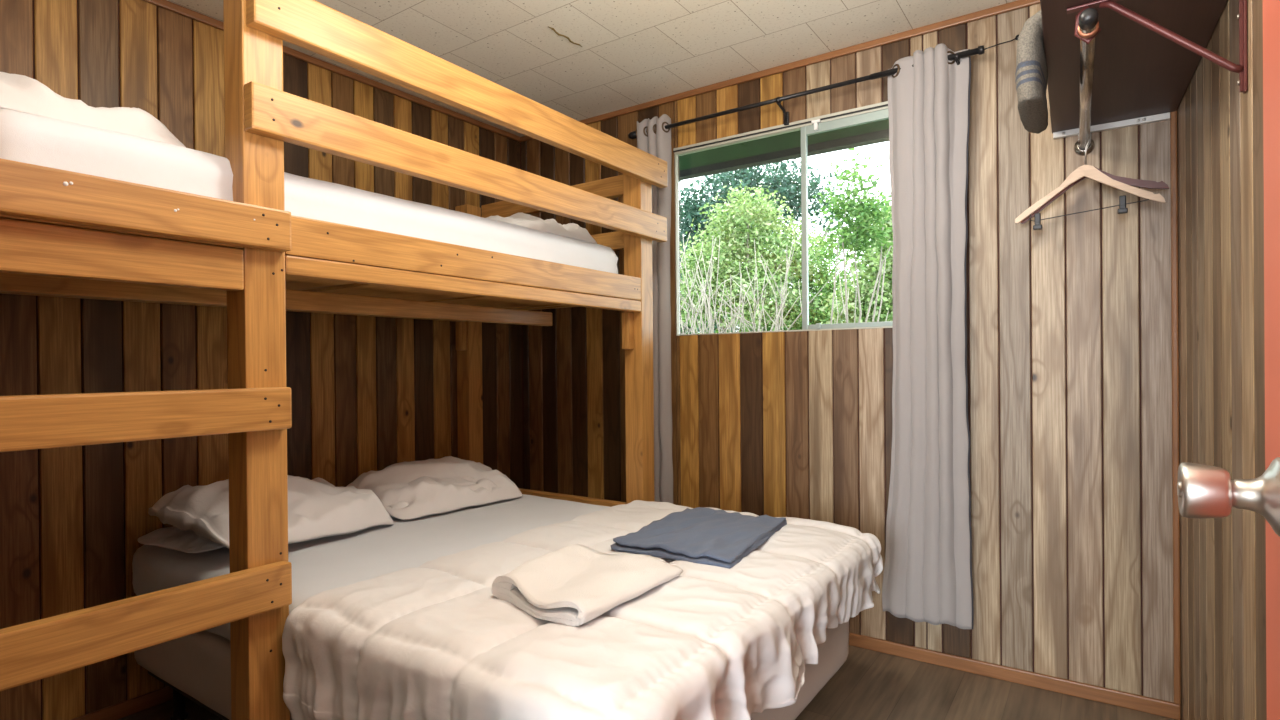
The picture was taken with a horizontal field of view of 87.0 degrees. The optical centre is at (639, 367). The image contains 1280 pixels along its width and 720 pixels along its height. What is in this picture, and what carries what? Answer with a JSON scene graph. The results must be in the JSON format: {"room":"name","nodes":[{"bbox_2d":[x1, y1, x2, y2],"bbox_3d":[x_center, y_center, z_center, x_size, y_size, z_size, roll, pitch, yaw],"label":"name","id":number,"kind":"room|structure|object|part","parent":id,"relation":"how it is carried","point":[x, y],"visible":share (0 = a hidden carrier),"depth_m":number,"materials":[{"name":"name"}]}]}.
{"room":"cabin bedroom","nodes":[
{"label":"cabin bedroom","id":0,"kind":"room"},
{"bbox_2d":[0,0,523,719],"bbox_3d":[-1.452,-0.063,2.717,0.120,2.420,2.880,0,0,34],"label":"wall","id":1,"kind":"structure","parent":0,"point":[369,393],"depth_m":2.33,"materials":[{"name":"brown wood"}]},
{"bbox_2d":[72,686,172,719],"bbox_3d":[-1.391,1.121,2.677,0.014,0.050,2.625,0,0,34],"label":"baseboard","id":2,"kind":"structure","parent":1,"relation":"attached to","point":[148,700],"depth_m":2.24,"materials":[{"name":"orange wood"}]},
{"bbox_2d":[143,0,519,141],"bbox_3d":[-1.412,-1.259,2.667,0.016,0.028,2.623,0,0,34],"label":"trim","id":3,"kind":"structure","parent":1,"relation":"attached to","point":[165,4],"depth_m":2.89,"materials":[{"name":"orange wood"}]},
{"bbox_2d":[167,0,1016,136],"bbox_3d":[-1.272,-1.314,-0.256,3.794,0.100,7.560,0,0,34],"label":"ceiling","id":4,"kind":"structure","parent":0,"point":[632,52],"depth_m":2.60,"materials":[{"name":"tile"}]},
{"bbox_2d":[549,27,581,46],"bbox_3d":[-0.289,-1.282,2.617,0.020,0.007,0.200,0,0,34],"label":"crack","id":5,"kind":"structure","parent":4,"relation":"attached to","point":[553,29],"depth_m":2.60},
{"bbox_2d":[118,645,1180,719],"bbox_3d":[-1.249,1.206,-0.247,3.794,0.100,7.560,0,0,34],"label":"floor","id":6,"kind":"structure","parent":0,"point":[870,684],"depth_m":2.28,"materials":[{"name":"wood"}]},
{"bbox_2d":[148,671,228,719],"bbox_3d":[-0.523,1.051,2.215,1.780,0.178,1.245,0,0,34],"label":"frame","id":7,"kind":"object","parent":6,"relation":"on","point":[179,709],"visible":0.14,"depth_m":2.19,"materials":[{"name":"black metal"}]},
{"bbox_3d":[-1.510,1.075,2.209,0.049,0.149,0.050,0,0,34],"label":"leg","id":8,"kind":"part","parent":7,"relation":"part of","materials":[{"name":"black metal"}]},
{"bbox_2d":[134,621,848,719],"bbox_3d":[-0.483,0.857,2.181,1.934,0.204,1.321,0,0,34],"label":"bed base","id":9,"kind":"object","parent":7,"relation":"on","point":[198,664],"visible":0.05,"depth_m":1.92,"materials":[{"name":"grey fabric"}]},
{"bbox_2d":[132,494,608,639],"bbox_3d":[-0.492,0.654,2.196,1.945,0.199,1.350,0,0,34],"label":"mattress","id":10,"kind":"object","parent":9,"relation":"on","point":[319,565],"visible":0.14,"depth_m":2.12,"materials":[{"name":"white fabric"}]},
{"bbox_2d":[137,526,223,552],"bbox_3d":[-1.329,0.521,2.251,0.359,0.052,0.502,0,0,29],"label":"pillow","id":11,"kind":"object","parent":10,"relation":"on","point":[187,541],"visible":0.23,"depth_m":2.05,"materials":[{"name":"white fabric"}]},
{"bbox_2d":[148,475,393,547],"bbox_3d":[-1.206,0.454,2.251,0.499,0.210,0.622,0,0,28],"label":"pillow","id":12,"kind":"object","parent":10,"relation":"on","point":[317,508],"visible":0.69,"depth_m":2.12,"materials":[{"name":"white fabric"}]},
{"bbox_2d":[346,456,521,519],"bbox_3d":[-0.840,0.467,2.782,0.473,0.168,0.628,0,0,34],"label":"pillow","id":13,"kind":"object","parent":10,"relation":"on","point":[413,489],"visible":0.92,"depth_m":2.65,"materials":[{"name":"white fabric"}]},
{"bbox_2d":[282,500,882,719],"bbox_3d":[-0.007,0.688,1.871,1.011,0.336,1.485,0,0,34],"label":"comforter","id":14,"kind":"object","parent":10,"relation":"on","point":[432,640],"visible":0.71,"depth_m":1.44,"materials":[{"name":"white fabric"}]},
{"bbox_2d":[491,544,682,626],"bbox_3d":[-0.139,0.499,1.619,0.328,0.060,0.407,0,0,34],"label":"towel","id":15,"kind":"object","parent":14,"relation":"on","point":[573,585],"visible":1,"depth_m":1.55,"materials":[{"name":"beige fabric"}]},
{"bbox_2d":[611,507,786,568],"bbox_3d":[0.203,0.508,2.092,0.380,0.033,0.563,0,0,28],"label":"folded towel","id":16,"kind":"object","parent":14,"relation":"on","point":[700,535],"visible":0.99,"depth_m":2.00,"materials":[{"name":"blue fabric"}]},
{"bbox_2d":[0,0,667,719],"bbox_3d":[-0.974,0.119,2.305,1.109,2.050,2.289,0,0,34],"label":"bunk bed","id":17,"kind":"object","parent":6,"relation":"on","point":[64,233],"visible":0.91,"depth_m":1.56,"materials":[{"name":"brown wood"}]},
{"bbox_3d":[-1.030,-0.314,1.350,0.038,0.096,0.434,0,0,34],"label":"rail","id":18,"kind":"part","parent":17,"relation":"part of","materials":[{"name":"brown wood"}]},
{"bbox_3d":[-0.898,0.121,1.584,0.089,2.050,0.093,0,0,34],"label":"post","id":19,"kind":"part","parent":17,"relation":"part of","materials":[{"name":"brown wood"}]},
{"bbox_2d":[0,109,617,273],"bbox_3d":[-1.025,-0.392,2.279,0.990,0.211,1.961,0,0,34],"label":"mattress","id":20,"kind":"object","parent":17,"relation":"on","point":[24,137],"visible":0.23,"depth_m":1.65,"materials":[{"name":"white fabric"}]},
{"bbox_2d":[0,72,185,147],"bbox_3d":[-1.393,-0.554,1.482,0.507,0.127,0.579,0,0,34],"label":"pillow","id":21,"kind":"object","parent":20,"relation":"on","point":[21,93],"visible":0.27,"depth_m":1.40,"materials":[{"name":"white fabric"}]},
{"bbox_2d":[487,212,596,243],"bbox_3d":[-0.486,-0.574,2.806,0.556,0.142,0.444,0,0,34],"label":"pillow","id":22,"kind":"object","parent":20,"relation":"on","point":[570,230],"visible":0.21,"depth_m":2.64,"materials":[{"name":"white fabric"}]},
{"bbox_3d":[-0.387,-0.592,2.222,0.038,0.106,1.733,0,0,34],"label":"guard rail","id":23,"kind":"part","parent":17,"relation":"part of","materials":[{"name":"brown wood"}]},
{"bbox_3d":[-0.385,-0.834,2.228,0.038,0.111,1.735,0,0,34],"label":"guard rail","id":24,"kind":"part","parent":17,"relation":"part of","materials":[{"name":"brown wood"}]},
{"bbox_3d":[-0.432,-0.323,2.221,0.038,0.096,1.491,0,0,34],"label":"rail","id":25,"kind":"part","parent":17,"relation":"part of","materials":[{"name":"brown wood"}]},
{"bbox_3d":[-0.853,0.167,3.383,0.089,1.945,0.089,0,0,34],"label":"post","id":26,"kind":"part","parent":17,"relation":"part of","materials":[{"name":"brown wood"}]},
{"bbox_3d":[-0.416,-0.326,3.157,0.891,0.096,0.038,0,0,34],"label":"rail","id":27,"kind":"part","parent":17,"relation":"part of","materials":[{"name":"brown wood"}]},
{"bbox_3d":[-0.420,-0.782,3.155,0.892,0.093,0.038,0,0,34],"label":"rail","id":28,"kind":"part","parent":17,"relation":"part of","materials":[{"name":"brown wood"}]},
{"bbox_3d":[-0.413,0.653,3.153,0.891,0.135,0.038,0,0,34],"label":"rail","id":29,"kind":"part","parent":17,"relation":"part of","materials":[{"name":"brown wood"}]},
{"bbox_3d":[-0.418,-0.551,3.156,0.891,0.077,0.038,0,0,34],"label":"rail","id":30,"kind":"part","parent":17,"relation":"part of","materials":[{"name":"brown wood"}]},
{"bbox_3d":[-0.002,0.126,2.889,0.089,2.015,0.089,0,0,34],"label":"post","id":31,"kind":"part","parent":17,"relation":"part of","materials":[{"name":"brown wood"}]},
{"bbox_2d":[521,3,1180,705],"bbox_3d":[0.541,-0.082,2.978,3.114,2.420,0.045,0,0,34],"label":"wall","id":32,"kind":"structure","parent":0,"point":[1069,341],"depth_m":2.44,"materials":[{"name":"brown wood"}]},
{"bbox_2d":[519,0,1039,141],"bbox_3d":[0.513,-1.277,2.948,2.874,0.028,0.016,0,0,34],"label":"trim","id":33,"kind":"structure","parent":32,"relation":"attached to","point":[1018,4],"depth_m":2.77,"materials":[{"name":"orange wood"}]},
{"bbox_2d":[673,101,892,335],"bbox_3d":[0.632,-0.599,2.900,1.112,0.888,0.052,0,0,34],"label":"window","id":34,"kind":"structure","parent":32,"relation":"in","point":[878,111],"depth_m":2.85,"materials":[{"name":"white metal"}]},
{"bbox_3d":[0.448,-0.587,3.043,0.636,0.856,0.003,0,0,34],"label":"pane","id":35,"kind":"part","parent":34,"relation":"part of","materials":[{"name":"clear glass"}]},
{"bbox_3d":[0.883,-0.590,2.727,0.476,0.856,0.018,0,0,34],"label":"sash","id":36,"kind":"part","parent":34,"relation":"part of","materials":[{"name":"grey metal"}]},
{"bbox_2d":[628,45,984,138],"bbox_3d":[0.598,-1.084,2.839,1.537,0.103,0.102,0,0,34],"label":"curtain rod","id":37,"kind":"object","parent":32,"relation":"attached to","point":[980,50],"visible":0.69,"depth_m":2.74,"materials":[{"name":"black metal"}]},
{"bbox_2d":[635,114,672,503],"bbox_3d":[0.069,-0.123,3.171,0.182,2.100,0.062,0,0,34],"label":"curtain","id":38,"kind":"object","parent":37,"relation":"hanging from","point":[656,142],"visible":0.43,"depth_m":3.13,"materials":[{"name":"grey fabric"}]},
{"bbox_3d":[0.436,-1.117,2.910,1.100,0.017,0.017,0,0,34],"label":"rod","id":39,"kind":"part","parent":37,"relation":"part of","materials":[{"name":"black metal"}]},
{"bbox_3d":[1.045,-1.121,2.492,0.378,0.022,0.022,0,0,34],"label":"rod","id":40,"kind":"part","parent":37,"relation":"part of","materials":[{"name":"black metal"}]},
{"bbox_2d":[882,44,973,628],"bbox_3d":[1.049,-0.112,2.493,0.322,2.110,0.061,0,0,34],"label":"curtain","id":41,"kind":"object","parent":37,"relation":"hanging from","point":[928,564],"visible":1,"depth_m":2.47,"materials":[{"name":"grey fabric"}]},
{"bbox_2d":[984,35,1018,49],"bbox_3d":[1.281,-1.150,2.378,0.137,0.059,0.022,-1,0,-8],"label":"cable","id":42,"kind":"object","parent":32,"relation":"attached to","point":[1017,36],"visible":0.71,"depth_m":2.38,"materials":[{"name":"black metal"}]},
{"bbox_2d":[849,632,1180,719],"bbox_3d":[0.543,1.103,2.952,2.853,0.050,0.014,0,0,34],"label":"baseboard","id":43,"kind":"structure","parent":32,"relation":"attached to","point":[1154,706],"depth_m":2.38,"materials":[{"name":"orange wood"}]},
{"bbox_2d":[1170,111,1180,704],"bbox_3d":[1.701,-0.100,2.145,0.018,2.342,0.016,0,0,34],"label":"trim","id":44,"kind":"structure","parent":32,"relation":"attached to","point":[1173,115],"depth_m":2.14,"materials":[{"name":"orange wood"}]},
{"bbox_2d":[1177,0,1266,719],"bbox_3d":[1.063,-0.080,0.992,0.120,2.420,2.887,0,0,32],"label":"wall","id":45,"kind":"structure","parent":0,"point":[1220,127],"depth_m":1.55,"materials":[{"name":"brown wood"}]},
{"bbox_2d":[1040,0,1227,138],"bbox_3d":[1.292,-0.807,1.801,0.382,0.040,1.034,0,0,34],"label":"wall shelf","id":46,"kind":"object","parent":45,"relation":"attached to","point":[1141,76],"visible":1,"depth_m":1.77,"materials":[{"name":"brown wood"}]},
{"bbox_2d":[1015,10,1047,133],"bbox_3d":[1.120,-0.770,1.710,0.280,0.227,0.306,0,0,34],"label":"folded blanket","id":47,"kind":"object","parent":46,"relation":"on","point":[1031,74],"visible":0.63,"depth_m":1.66,"materials":[{"name":"fabric"}]},
{"bbox_2d":[1067,0,1247,93],"bbox_3d":[1.082,-0.676,1.428,0.302,0.255,0.020,0,0,34],"label":"shelf bracket","id":48,"kind":"object","parent":45,"relation":"attached to","point":[1209,55],"visible":0.95,"depth_m":1.39,"materials":[{"name":"red metal"}]},
{"bbox_2d":[1074,8,1098,155],"bbox_3d":[1.221,-0.744,1.848,0.060,0.060,1.038,0,0,33],"label":"closet rod","id":49,"kind":"object","parent":48,"relation":"attached to","point":[1088,26],"visible":0.94,"depth_m":1.69,"materials":[{"name":"silver metal"}]},
{"bbox_2d":[1015,132,1165,229],"bbox_3d":[1.436,-0.613,2.171,0.403,0.305,0.018,0,0,34],"label":"clothes hanger","id":50,"kind":"object","parent":49,"relation":"hanging from","point":[1088,171],"visible":0.94,"depth_m":2.16,"materials":[{"name":"brown wood"}]},
{"bbox_2d":[1021,138,1168,223],"bbox_3d":[1.473,-0.630,2.203,0.402,0.272,0.013,0,0,34],"label":"clothes hanger","id":51,"kind":"object","parent":49,"relation":"hanging from","point":[1147,184],"visible":0.48,"depth_m":2.15,"materials":[{"name":"brown wood"}]},
{"bbox_3d":[1.079,-0.800,1.429,0.296,0.005,0.020,0,0,34],"label":"arm","id":52,"kind":"part","parent":48,"relation":"part of","materials":[{"name":"red metal"}]},
{"bbox_3d":[1.202,-0.676,1.346,0.011,0.254,0.020,0,0,34],"label":"wall leg","id":53,"kind":"part","parent":48,"relation":"part of","materials":[{"name":"red metal"}]},
{"bbox_2d":[1177,0,1279,719],"bbox_3d":[0.468,0.122,0.452,0.125,2.008,0.802,0,0,34],"label":"door","id":54,"kind":"structure","parent":45,"relation":"in","point":[1203,491],"depth_m":0.72,"materials":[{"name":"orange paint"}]},
{"bbox_3d":[0.608,0.133,0.729,0.043,0.060,0.060,0,0,34],"label":"knob","id":55,"kind":"part","parent":54,"relation":"part of","materials":[{"name":"metal"}]},
{"bbox_3d":[0.502,0.121,0.427,0.040,2.008,0.801,0,0,34],"label":"panel","id":56,"kind":"part","parent":54,"relation":"part of","materials":[{"name":"pink paint"}]},
{"label":"outside","id":57,"kind":"structure","parent":0,"visible":0},
{"bbox_3d":[8.059,1.504,20.582,50.000,0.150,36.960,0,0,34],"label":"ground","id":58,"kind":"structure","parent":57,"visible":0},
{"bbox_2d":[680,233,755,333],"bbox_3d":[0.542,0.170,5.737,0.875,2.766,1.185,-1,0,-6],"label":"bare shrub","id":59,"kind":"object","parent":58,"relation":"on","point":[710,320],"visible":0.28,"depth_m":5.69,"materials":[{"name":"grey plant"}]},
{"bbox_2d":[680,180,831,332],"bbox_3d":[1.128,-0.284,7.558,1.970,3.668,1.509,0,0,32],"label":"leafy tree","id":60,"kind":"object","parent":58,"relation":"on","point":[739,239],"visible":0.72,"depth_m":7.36,"materials":[{"name":"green plant"}]},
{"bbox_2d":[680,305,843,333],"bbox_3d":[1.885,-0.590,9.702,6.392,1.620,2.304,0,0,34],"label":"hedge","id":61,"kind":"object","parent":58,"relation":"on","point":[715,323],"visible":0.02,"depth_m":9.80,"materials":[{"name":"green plant"}]},
{"bbox_2d":[708,238,827,332],"bbox_3d":[1.088,0.176,5.772,1.297,2.744,0.883,0,0,34],"label":"bare shrub","id":62,"kind":"object","parent":58,"relation":"on","point":[782,306],"visible":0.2,"depth_m":5.95,"materials":[{"name":"grey plant"}]},
{"bbox_2d":[679,159,858,291],"bbox_3d":[1.769,-1.088,11.191,3.845,5.290,2.481,0,0,14],"label":"evergreen tree","id":63,"kind":"object","parent":58,"relation":"on","point":[746,175],"visible":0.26,"depth_m":10.98,"materials":[{"name":"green plant"}]},
{"bbox_2d":[749,228,854,330],"bbox_3d":[1.942,-0.079,7.802,1.478,3.235,1.627,0,0,6],"label":"leafy shrub","id":64,"kind":"object","parent":58,"relation":"on","point":[815,312],"visible":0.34,"depth_m":7.45,"materials":[{"name":"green plant"}]},
{"bbox_2d":[779,241,888,330],"bbox_3d":[1.628,0.224,5.390,0.705,2.639,1.000,-1,0,-43],"label":"bare shrub","id":65,"kind":"object","parent":58,"relation":"on","point":[792,241],"visible":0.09,"depth_m":5.32,"materials":[{"name":"grey plant"}]},
{"bbox_2d":[808,148,892,323],"bbox_3d":[1.489,0.036,4.576,0.652,3.022,0.571,0,0,34],"label":"young tree","id":66,"kind":"object","parent":58,"relation":"on","point":[859,238],"visible":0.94,"depth_m":4.53,"materials":[{"name":"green plant"}]},
{"bbox_2d":[812,191,892,323],"bbox_3d":[2.115,-0.022,5.859,1.196,3.128,1.010,0,0,23],"label":"leafy shrub","id":67,"kind":"object","parent":58,"relation":"on","point":[870,272],"visible":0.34,"depth_m":5.70,"materials":[{"name":"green plant"}]},
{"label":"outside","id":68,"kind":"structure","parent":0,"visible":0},
{"bbox_2d":[679,119,888,170],"bbox_3d":[0.553,-1.256,3.913,7.500,0.117,0.060,0,0,34],"label":"trim","id":69,"kind":"structure","parent":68,"point":[792,139],"depth_m":3.77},
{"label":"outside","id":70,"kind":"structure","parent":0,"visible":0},
{"bbox_2d":[679,129,888,180],"bbox_3d":[0.554,-1.177,3.913,7.500,0.040,0.070,0,0,34],"label":"trim","id":71,"kind":"structure","parent":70,"point":[881,136],"depth_m":3.72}
]}

